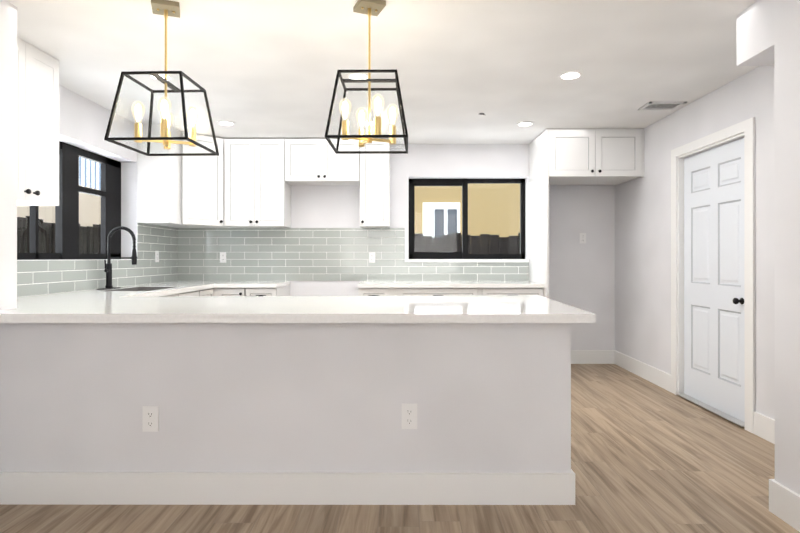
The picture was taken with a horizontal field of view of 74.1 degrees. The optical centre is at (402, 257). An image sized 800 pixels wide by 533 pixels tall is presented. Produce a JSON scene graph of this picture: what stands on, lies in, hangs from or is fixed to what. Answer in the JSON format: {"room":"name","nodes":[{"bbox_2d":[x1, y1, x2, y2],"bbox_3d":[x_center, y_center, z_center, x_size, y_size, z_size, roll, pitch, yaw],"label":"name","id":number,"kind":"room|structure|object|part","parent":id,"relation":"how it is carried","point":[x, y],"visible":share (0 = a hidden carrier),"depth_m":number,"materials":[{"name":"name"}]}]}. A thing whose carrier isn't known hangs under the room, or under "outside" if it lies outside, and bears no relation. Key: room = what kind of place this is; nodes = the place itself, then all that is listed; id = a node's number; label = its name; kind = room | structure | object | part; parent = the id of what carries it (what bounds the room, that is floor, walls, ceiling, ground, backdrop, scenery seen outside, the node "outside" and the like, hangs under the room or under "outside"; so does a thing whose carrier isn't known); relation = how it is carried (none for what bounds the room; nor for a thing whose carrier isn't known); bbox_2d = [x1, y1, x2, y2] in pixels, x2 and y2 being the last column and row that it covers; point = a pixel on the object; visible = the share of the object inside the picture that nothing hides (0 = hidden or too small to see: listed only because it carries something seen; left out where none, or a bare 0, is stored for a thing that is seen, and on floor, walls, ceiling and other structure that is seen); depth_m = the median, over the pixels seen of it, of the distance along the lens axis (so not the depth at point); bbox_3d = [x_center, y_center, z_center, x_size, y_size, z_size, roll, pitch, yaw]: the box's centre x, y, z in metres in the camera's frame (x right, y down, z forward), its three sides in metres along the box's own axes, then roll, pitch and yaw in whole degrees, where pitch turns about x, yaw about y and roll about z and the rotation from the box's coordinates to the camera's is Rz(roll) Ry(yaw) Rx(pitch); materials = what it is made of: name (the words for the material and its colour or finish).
{"room":"kitchen","nodes":[
{"label":"kitchen","id":0,"kind":"room"},
{"bbox_2d":[0,0,16,310],"bbox_3d":[-2.341,-0.048,-0.270,0.767,2.445,5.907,0,0,0],"label":"wall","id":1,"kind":"structure","parent":0,"point":[8,155],"depth_m":2.62,"materials":[{"name":"paint"}]},
{"bbox_2d":[59,85,136,259],"bbox_3d":[-2.616,-0.043,4.228,0.200,2.445,3.368,0,0,0],"label":"wall","id":2,"kind":"structure","parent":0,"point":[83,122],"depth_m":4.51,"materials":[{"name":"paint"}]},
{"bbox_2d":[17,37,35,204],"bbox_3d":[-2.361,-0.798,2.952,0.309,0.932,0.415,0,0,0],"label":"upper cabinet","id":3,"kind":"object","parent":2,"relation":"attached to","point":[26,53],"depth_m":3.11,"materials":[{"name":"white paint"}]},
{"bbox_2d":[17,48,58,205],"bbox_3d":[-2.361,-0.798,3.226,0.309,0.932,0.362,0,0,0],"label":"upper cabinet","id":4,"kind":"object","parent":2,"relation":"attached to","point":[47,67],"depth_m":3.30,"materials":[{"name":"white paint"}]},
{"bbox_2d":[17,141,120,259],"bbox_3d":[-2.684,-0.443,3.973,0.055,0.920,2.090,0,0,0],"label":"window","id":5,"kind":"structure","parent":2,"relation":"in","point":[66,227],"depth_m":4.30,"materials":[{"name":"black"}]},
{"label":"glass","id":6,"kind":"part","parent":5,"relation":"part of","materials":[{"name":"clear glass"}]},
{"bbox_2d":[155,251,158,261],"bbox_3d":[-2.499,-0.009,5.397,0.008,0.115,0.070,0,0,0],"label":"electrical outlet","id":7,"kind":"object","parent":2,"relation":"attached to","point":[156,256],"visible":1,"depth_m":5.39,"materials":[{"name":"white plastic"}]},
{"bbox_2d":[137,124,227,228],"bbox_3d":[-2.164,-0.795,5.463,0.694,0.932,0.893,0,0,0],"label":"upper cabinet","id":8,"kind":"object","parent":2,"relation":"attached to","point":[196,215],"depth_m":5.28,"materials":[{"name":"white paint"}]},
{"bbox_3d":[-2.043,-0.789,5.426,0.020,0.916,0.432,0,0,44],"label":"cab corner door","id":9,"kind":"part","parent":8,"relation":"part of","materials":[{"name":"white paint"}]},
{"bbox_2d":[0,323,570,472],"bbox_3d":[-0.573,0.738,2.610,2.758,0.880,0.140,0,0,0],"label":"wall","id":10,"kind":"structure","parent":0,"point":[294,397],"depth_m":2.54,"materials":[{"name":"paint"}]},
{"bbox_2d":[143,406,158,431],"bbox_3d":[-1.205,0.773,2.535,0.075,0.120,0.008,0,0,0],"label":"outlet","id":11,"kind":"object","parent":10,"relation":"attached to","point":[150,418],"visible":1,"depth_m":2.53,"materials":[{"name":"white plastic"}]},
{"bbox_2d":[0,469,574,504],"bbox_3d":[-0.565,1.104,2.601,2.774,0.148,0.156,0,0,0],"label":"baseboard","id":12,"kind":"structure","parent":10,"relation":"attached to","point":[272,488],"depth_m":2.52,"materials":[{"name":"white paint"}]},
{"bbox_2d":[0,293,595,322],"bbox_3d":[-0.792,0.278,3.020,3.448,0.039,1.226,0,0,0],"label":"countertop","id":13,"kind":"structure","parent":10,"relation":"on","point":[41,307],"depth_m":2.67,"materials":[{"name":"white stone"}]},
{"bbox_2d":[402,404,416,428],"bbox_3d":[0.033,0.760,2.532,0.075,0.120,0.008,0,0,0],"label":"outlet","id":14,"kind":"object","parent":10,"relation":"attached to","point":[409,416],"visible":1,"depth_m":2.53,"materials":[{"name":"white plastic"}]},
{"bbox_2d":[7,0,758,143],"bbox_3d":[-0.081,-1.329,1.342,5.280,0.120,9.535,0,0,0],"label":"ceiling","id":15,"kind":"structure","parent":0,"point":[261,68],"depth_m":3.39,"materials":[{"name":"paint"}]},
{"bbox_2d":[147,74,173,80],"bbox_3d":[-1.687,-1.261,3.697,0.170,0.008,0.170,0,0,0],"label":"recessed light","id":16,"kind":"object","parent":15,"relation":"in","point":[168,75],"depth_m":3.69,"materials":[{"name":"white paint"}]},
{"bbox_2d":[104,0,218,155],"bbox_3d":[-1.191,-0.908,2.667,0.393,0.718,0.393,0,0,2],"label":"pendant light","id":17,"kind":"object","parent":15,"relation":"hanging from","point":[166,8],"visible":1,"depth_m":2.63,"materials":[{"name":"black metal"}]},
{"bbox_3d":[-1.191,-0.717,2.667,0.382,0.326,0.382,0,0,2],"label":"glass","id":18,"kind":"part","parent":17,"relation":"part of","materials":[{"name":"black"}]},
{"bbox_3d":[-1.191,-0.717,2.667,0.393,0.337,0.393,0,0,2],"label":"frame","id":19,"kind":"part","parent":17,"relation":"part of","materials":[{"name":"black metal"}]},
{"bbox_2d":[217,120,235,125],"bbox_3d":[-1.654,-1.259,4.977,0.170,0.010,0.170,0,0,0],"label":"recessed light","id":20,"kind":"object","parent":15,"relation":"in","point":[219,122],"depth_m":4.96,"materials":[{"name":"white paint"}]},
{"bbox_3d":[-1.654,-1.254,4.977,0.120,0.001,0.120,0,0,0],"label":"recessed ceiling light lens","id":21,"kind":"part","parent":20,"relation":"part of","materials":[{"name":"white plastic"}]},
{"bbox_2d":[346,73,367,78],"bbox_3d":[-0.307,-1.260,3.695,0.170,0.010,0.170,0,0,0],"label":"recessed light","id":22,"kind":"object","parent":15,"relation":"in","point":[357,76],"depth_m":3.68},
{"bbox_2d":[325,0,407,153],"bbox_3d":[-0.166,-0.912,2.650,0.387,0.710,0.387,0,0,1],"label":"pendant light","id":23,"kind":"object","parent":15,"relation":"hanging from","point":[369,8],"visible":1,"depth_m":2.64,"materials":[{"name":"black metal"}]},
{"bbox_3d":[-0.166,-0.723,2.650,0.376,0.321,0.376,0,0,1],"label":"glass","id":24,"kind":"part","parent":23,"relation":"part of","materials":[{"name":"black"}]},
{"bbox_3d":[-0.166,-0.723,2.650,0.387,0.332,0.387,0,0,1],"label":"frame","id":25,"kind":"part","parent":23,"relation":"part of","materials":[{"name":"black metal"}]},
{"bbox_2d":[516,121,533,125],"bbox_3d":[1.156,-1.259,5.002,0.170,0.010,0.170,0,0,0],"label":"recessed light","id":26,"kind":"object","parent":15,"relation":"in","point":[518,123],"depth_m":4.97,"materials":[{"name":"white paint"}]},
{"bbox_3d":[1.156,-1.254,5.002,0.120,0.001,0.120,0,0,0],"label":"recessed ceiling light lens","id":27,"kind":"part","parent":26,"relation":"part of","materials":[{"name":"white plastic"}]},
{"bbox_2d":[558,70,582,79],"bbox_3d":[1.163,-1.260,3.672,0.170,0.010,0.170,0,0,0],"label":"recessed light","id":28,"kind":"object","parent":15,"relation":"in","point":[580,73],"depth_m":3.66,"materials":[{"name":"white paint"}]},
{"bbox_3d":[1.163,-1.256,3.672,0.120,0.001,0.120,0,0,0],"label":"recessed ceiling light lens","id":29,"kind":"part","parent":28,"relation":"part of","materials":[{"name":"white plastic"}]},
{"bbox_2d":[638,101,686,109],"bbox_3d":[2.158,-1.259,4.410,0.300,0.012,0.220,0,0,0],"label":"ceiling vent","id":30,"kind":"object","parent":15,"relation":"in","point":[662,105],"visible":0.94,"depth_m":4.41,"materials":[{"name":"white metal"}]},
{"bbox_2d":[0,364,799,532],"bbox_3d":[-0.081,1.226,1.339,5.280,0.100,9.535,0,0,0],"label":"floor","id":31,"kind":"structure","parent":0,"point":[647,456],"depth_m":2.53,"materials":[{"name":"brown wood"}]},
{"bbox_2d":[200,285,215,292],"bbox_3d":[-2.183,0.741,5.083,0.657,0.880,0.445,0,0,0],"label":"base cabinet","id":32,"kind":"object","parent":31,"relation":"on","point":[213,290],"depth_m":5.18,"materials":[{"name":"white paint"}]},
{"bbox_3d":[-1.894,0.393,5.101,0.020,0.160,0.350,0,0,0],"label":"cab drawer","id":33,"kind":"part","parent":32,"relation":"part of","materials":[{"name":"white paint"}]},
{"bbox_2d":[216,289,251,292],"bbox_3d":[-1.706,0.741,5.596,0.394,0.880,0.623,0,0,0],"label":"base cabinet","id":34,"kind":"object","parent":31,"relation":"on","point":[217,290],"depth_m":5.29,"materials":[{"name":"white paint"}]},
{"bbox_2d":[72,285,211,292],"bbox_3d":[-2.187,0.279,4.366,0.653,0.039,1.780,0,0,0],"label":"countertop","id":35,"kind":"structure","parent":34,"relation":"on","point":[123,288],"depth_m":4.33,"materials":[{"name":"white stone"}]},
{"bbox_2d":[104,241,139,288],"bbox_3d":[-2.338,0.060,4.406,0.264,0.400,0.240,0,0,0],"label":"faucet","id":36,"kind":"object","parent":35,"relation":"on","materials":[{"name":"black metal"}]},
{"bbox_2d":[128,285,179,288],"bbox_3d":[-2.160,0.393,4.406,0.410,0.262,0.680,0,0,0],"label":"sink","id":37,"kind":"object","parent":35,"relation":"in","point":[129,286],"depth_m":4.74,"materials":[{"name":"grey metal"}]},
{"bbox_3d":[-1.716,0.684,5.295,0.277,0.743,0.020,0,0,0],"label":"cab door","id":38,"kind":"part","parent":34,"relation":"part of","materials":[{"name":"white paint"}]},
{"bbox_2d":[252,285,289,292],"bbox_3d":[-1.443,0.741,5.595,0.377,0.880,0.623,0,0,0],"label":"base cabinet","id":39,"kind":"object","parent":31,"relation":"on","point":[279,288],"depth_m":5.30,"materials":[{"name":"white paint"}]},
{"bbox_2d":[152,281,289,288],"bbox_3d":[-1.881,0.281,5.582,1.261,0.039,0.653,0,0,0],"label":"countertop","id":40,"kind":"structure","parent":39,"relation":"on","point":[219,284],"depth_m":5.30,"materials":[{"name":"white stone"}]},
{"bbox_3d":[-1.412,0.393,5.295,0.305,0.160,0.020,0,0,0],"label":"cab drawer","id":41,"kind":"part","parent":39,"relation":"part of","materials":[{"name":"white paint"}]},
{"bbox_2d":[358,289,391,292],"bbox_3d":[-0.286,0.741,5.593,0.307,0.880,0.623,0,0,0],"label":"base cabinet","id":42,"kind":"object","parent":31,"relation":"on","point":[359,290],"depth_m":5.28,"materials":[{"name":"white paint"}]},
{"bbox_3d":[-0.287,0.393,5.293,0.299,0.160,0.020,0,0,0],"label":"cab drawer","id":43,"kind":"part","parent":42,"relation":"part of","materials":[{"name":"white paint"}]},
{"bbox_2d":[396,289,483,292],"bbox_3d":[0.375,0.741,5.592,0.835,0.880,0.623,0,0,0],"label":"base cabinet","id":44,"kind":"object","parent":31,"relation":"on","point":[397,290],"depth_m":5.28,"materials":[{"name":"white paint"}]},
{"bbox_3d":[0.354,0.393,5.291,0.787,0.160,0.020,0,0,0],"label":"cab drawer","id":45,"kind":"part","parent":44,"relation":"part of","materials":[{"name":"white paint"}]},
{"bbox_2d":[358,281,543,288],"bbox_3d":[0.481,0.281,5.577,1.852,0.039,0.653,0,0,0],"label":"countertop","id":46,"kind":"structure","parent":44,"relation":"on","point":[364,284],"depth_m":5.25,"materials":[{"name":"white stone"}]},
{"bbox_2d":[484,289,543,296],"bbox_3d":[1.080,0.741,5.590,0.655,0.880,0.623,0,0,0],"label":"base cabinet","id":47,"kind":"object","parent":31,"relation":"on","point":[541,291],"depth_m":5.28,"materials":[{"name":"white paint"}]},
{"bbox_3d":[1.099,0.393,5.290,0.607,0.160,0.020,0,0,0],"label":"cab drawer","id":48,"kind":"part","parent":47,"relation":"part of","materials":[{"name":"white paint"}]},
{"bbox_2d":[676,393,744,426],"bbox_3d":[2.409,1.163,4.089,0.150,0.008,0.879,0,0,0],"label":"threshold","id":49,"kind":"object","parent":31,"relation":"on","point":[716,411],"visible":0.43,"depth_m":4.02,"materials":[{"name":"silver metal"}]},
{"bbox_2d":[290,144,614,349],"bbox_3d":[-0.072,-0.041,6.008,5.280,2.445,0.200,0,0,0],"label":"wall","id":50,"kind":"structure","parent":0,"point":[582,276],"depth_m":5.91,"materials":[{"name":"paint"}]},
{"bbox_2d":[220,252,225,262],"bbox_3d":[-1.997,0.002,5.897,0.070,0.115,0.008,0,0,0],"label":"electrical outlet","id":51,"kind":"object","parent":50,"relation":"attached to","point":[222,257],"visible":1,"depth_m":5.89,"materials":[{"name":"white plastic"}]},
{"bbox_2d":[228,138,291,228],"bbox_3d":[-1.584,-0.795,5.722,0.682,0.932,0.374,0,0,0],"label":"upper cabinet","id":52,"kind":"object","parent":50,"relation":"attached to","point":[259,197],"depth_m":5.59,"materials":[{"name":"white paint"}]},
{"bbox_3d":[-1.716,-0.789,5.592,0.312,0.916,0.020,0,0,0],"label":"cab door","id":53,"kind":"part","parent":52,"relation":"part of","materials":[{"name":"white paint"}]},
{"bbox_3d":[-1.402,-0.789,5.591,0.312,0.916,0.020,0,0,0],"label":"cab door","id":54,"kind":"part","parent":52,"relation":"part of","materials":[{"name":"white paint"}]},
{"bbox_2d":[284,138,359,184],"bbox_3d":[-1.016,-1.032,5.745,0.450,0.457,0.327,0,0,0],"label":"upper cabinet","id":55,"kind":"object","parent":50,"relation":"attached to","point":[305,159],"depth_m":5.58,"materials":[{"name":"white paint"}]},
{"bbox_2d":[328,138,359,184],"bbox_3d":[-0.678,-1.032,5.744,0.450,0.457,0.327,0,0,0],"label":"upper cabinet","id":56,"kind":"object","parent":50,"relation":"attached to","point":[343,169],"depth_m":5.59,"materials":[{"name":"white paint"}]},
{"bbox_2d":[369,252,374,262],"bbox_3d":[-0.337,0.002,5.894,0.070,0.115,0.008,0,0,0],"label":"electrical outlet","id":57,"kind":"object","parent":50,"relation":"attached to","point":[371,257],"visible":1,"depth_m":5.89,"materials":[{"name":"white plastic"}]},
{"bbox_2d":[360,138,391,228],"bbox_3d":[-0.294,-0.795,5.743,0.313,0.932,0.327,0,0,0],"label":"upper cabinet","id":58,"kind":"object","parent":50,"relation":"attached to","point":[374,168],"depth_m":5.59,"materials":[{"name":"white paint"}]},
{"bbox_3d":[-0.294,-0.789,5.589,0.307,0.916,0.020,0,0,0],"label":"cab door","id":59,"kind":"part","parent":58,"relation":"part of","materials":[{"name":"white paint"}]},
{"bbox_2d":[409,179,524,258],"bbox_3d":[0.735,-0.440,6.074,1.335,0.920,0.055,0,0,0],"label":"window","id":60,"kind":"structure","parent":50,"relation":"in","point":[463,183],"depth_m":6.06,"materials":[{"name":"black"}]},
{"bbox_2d":[405,259,528,261],"bbox_3d":[0.715,0.038,5.894,1.375,0.033,0.020,0,0,0],"label":"window sill","id":61,"kind":"structure","parent":50,"relation":"attached to","point":[466,260],"depth_m":5.88,"materials":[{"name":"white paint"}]},
{"bbox_2d":[580,233,585,242],"bbox_3d":[2.008,-0.213,5.898,0.070,0.115,0.008,0,0,0],"label":"outlet","id":62,"kind":"object","parent":50,"relation":"attached to","point":[582,237],"visible":1,"depth_m":5.90,"materials":[{"name":"white plastic"}]},
{"bbox_2d":[571,350,613,363],"bbox_3d":[1.888,1.108,5.895,0.900,0.148,0.016,0,0,0],"label":"baseboard","id":63,"kind":"structure","parent":50,"relation":"attached to","point":[577,356],"depth_m":5.89,"materials":[{"name":"white paint"}]},
{"bbox_2d":[532,128,603,184],"bbox_3d":[1.687,-1.025,5.475,0.515,0.472,0.600,0,0,0],"label":"upper cabinet","id":64,"kind":"object","parent":0,"relation":"attached to","point":[559,156],"depth_m":5.18,"materials":[{"name":"white paint"}]},
{"bbox_3d":[1.419,-0.040,5.539,0.020,2.442,0.728,0,0,0],"label":"fridge panel","id":65,"kind":"part","parent":64,"relation":"part of","materials":[{"name":"white paint"}]},
{"bbox_2d":[615,66,774,419],"bbox_3d":[2.464,-0.043,4.025,0.200,2.445,3.755,0,0,0],"label":"wall","id":66,"kind":"structure","parent":0,"point":[643,269],"depth_m":4.71,"materials":[{"name":"paint"}]},
{"bbox_2d":[592,129,643,184],"bbox_3d":[2.093,-1.025,5.474,0.543,0.472,0.600,0,0,0],"label":"upper cabinet","id":67,"kind":"object","parent":66,"relation":"attached to","point":[623,148],"depth_m":5.18,"materials":[{"name":"white paint"}]},
{"bbox_2d":[614,350,670,391],"bbox_3d":[2.358,1.107,5.267,0.016,0.148,1.269,0,0,0],"label":"baseboard","id":68,"kind":"structure","parent":66,"relation":"attached to","point":[660,378],"depth_m":5.15,"materials":[{"name":"white paint"}]},
{"bbox_2d":[671,117,754,432],"bbox_3d":[2.415,0.121,4.090,0.138,2.117,1.085,0,0,0],"label":"door frame","id":69,"kind":"structure","parent":66,"relation":"attached to","point":[746,127],"depth_m":3.95,"materials":[{"name":"white paint"}]},
{"bbox_2d":[684,138,744,421],"bbox_3d":[2.422,0.164,4.090,0.035,2.015,0.873,0,0,0],"label":"door leaf","id":70,"kind":"structure","parent":66,"relation":"in","point":[714,345],"depth_m":4.07,"materials":[{"name":"white paint"}]},
{"bbox_2d":[733,298,743,303],"bbox_3d":[2.374,0.309,3.751,0.059,0.048,0.048,0,0,0],"label":"door knob","id":71,"kind":"object","parent":70,"relation":"attached to","point":[737,301],"depth_m":3.74,"materials":[{"name":"black metal"}]},
{"bbox_2d":[736,0,799,494],"bbox_3d":[2.135,-0.048,-0.229,0.842,2.445,6.006,0,0,0],"label":"wall","id":72,"kind":"structure","parent":0,"point":[767,32],"depth_m":2.38,"materials":[{"name":"paint"}]},
{"bbox_2d":[753,411,799,531],"bbox_3d":[2.028,1.101,0.157,0.658,0.148,6.779,0,0,0],"label":"baseboard","id":73,"kind":"structure","parent":72,"relation":"attached to","point":[784,503],"depth_m":2.41,"materials":[{"name":"white paint"}]},
{"label":"outside","id":74,"kind":"structure","parent":0,"visible":0},
{"bbox_3d":[-0.103,1.361,5.338,28.000,0.199,29.135,0,0,0],"label":"ground","id":75,"kind":"structure","parent":74,"visible":0},
{"bbox_2d":[17,216,100,253],"bbox_3d":[-4.444,0.386,5.243,0.060,1.750,8.525,0,0,0],"label":"fence","id":76,"kind":"object","parent":75,"relation":"on","point":[44,240],"depth_m":6.62,"materials":[{"name":"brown wood"}]},
{"bbox_2d":[17,157,100,226],"bbox_3d":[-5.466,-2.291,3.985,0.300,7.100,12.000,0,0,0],"label":"building","id":77,"kind":"structure","parent":75,"relation":"on","point":[85,168],"depth_m":8.90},
{"bbox_2d":[415,233,519,253],"bbox_3d":[0.946,0.444,7.935,8.090,1.640,0.060,0,0,0],"label":"fence","id":78,"kind":"object","parent":75,"relation":"on","point":[492,243],"depth_m":7.91,"materials":[{"name":"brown wood"}]},
{"bbox_2d":[415,184,519,245],"bbox_3d":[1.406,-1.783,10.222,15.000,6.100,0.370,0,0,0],"label":"stucco house","id":79,"kind":"structure","parent":75,"relation":"on","point":[453,212],"depth_m":10.11,"materials":[{"name":"beige paint"}]},
{"bbox_3d":[0.741,-0.438,10.091,0.710,1.210,0.028,0,0,0],"label":"trim","id":80,"kind":"part","parent":79,"relation":"part of","materials":[{"name":"white paint"}]},
{"bbox_3d":[0.820,-0.523,10.066,0.430,0.780,0.018,0,0,0],"label":"pane","id":81,"kind":"part","parent":79,"relation":"part of","materials":[{"name":"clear glass"}]}
]}

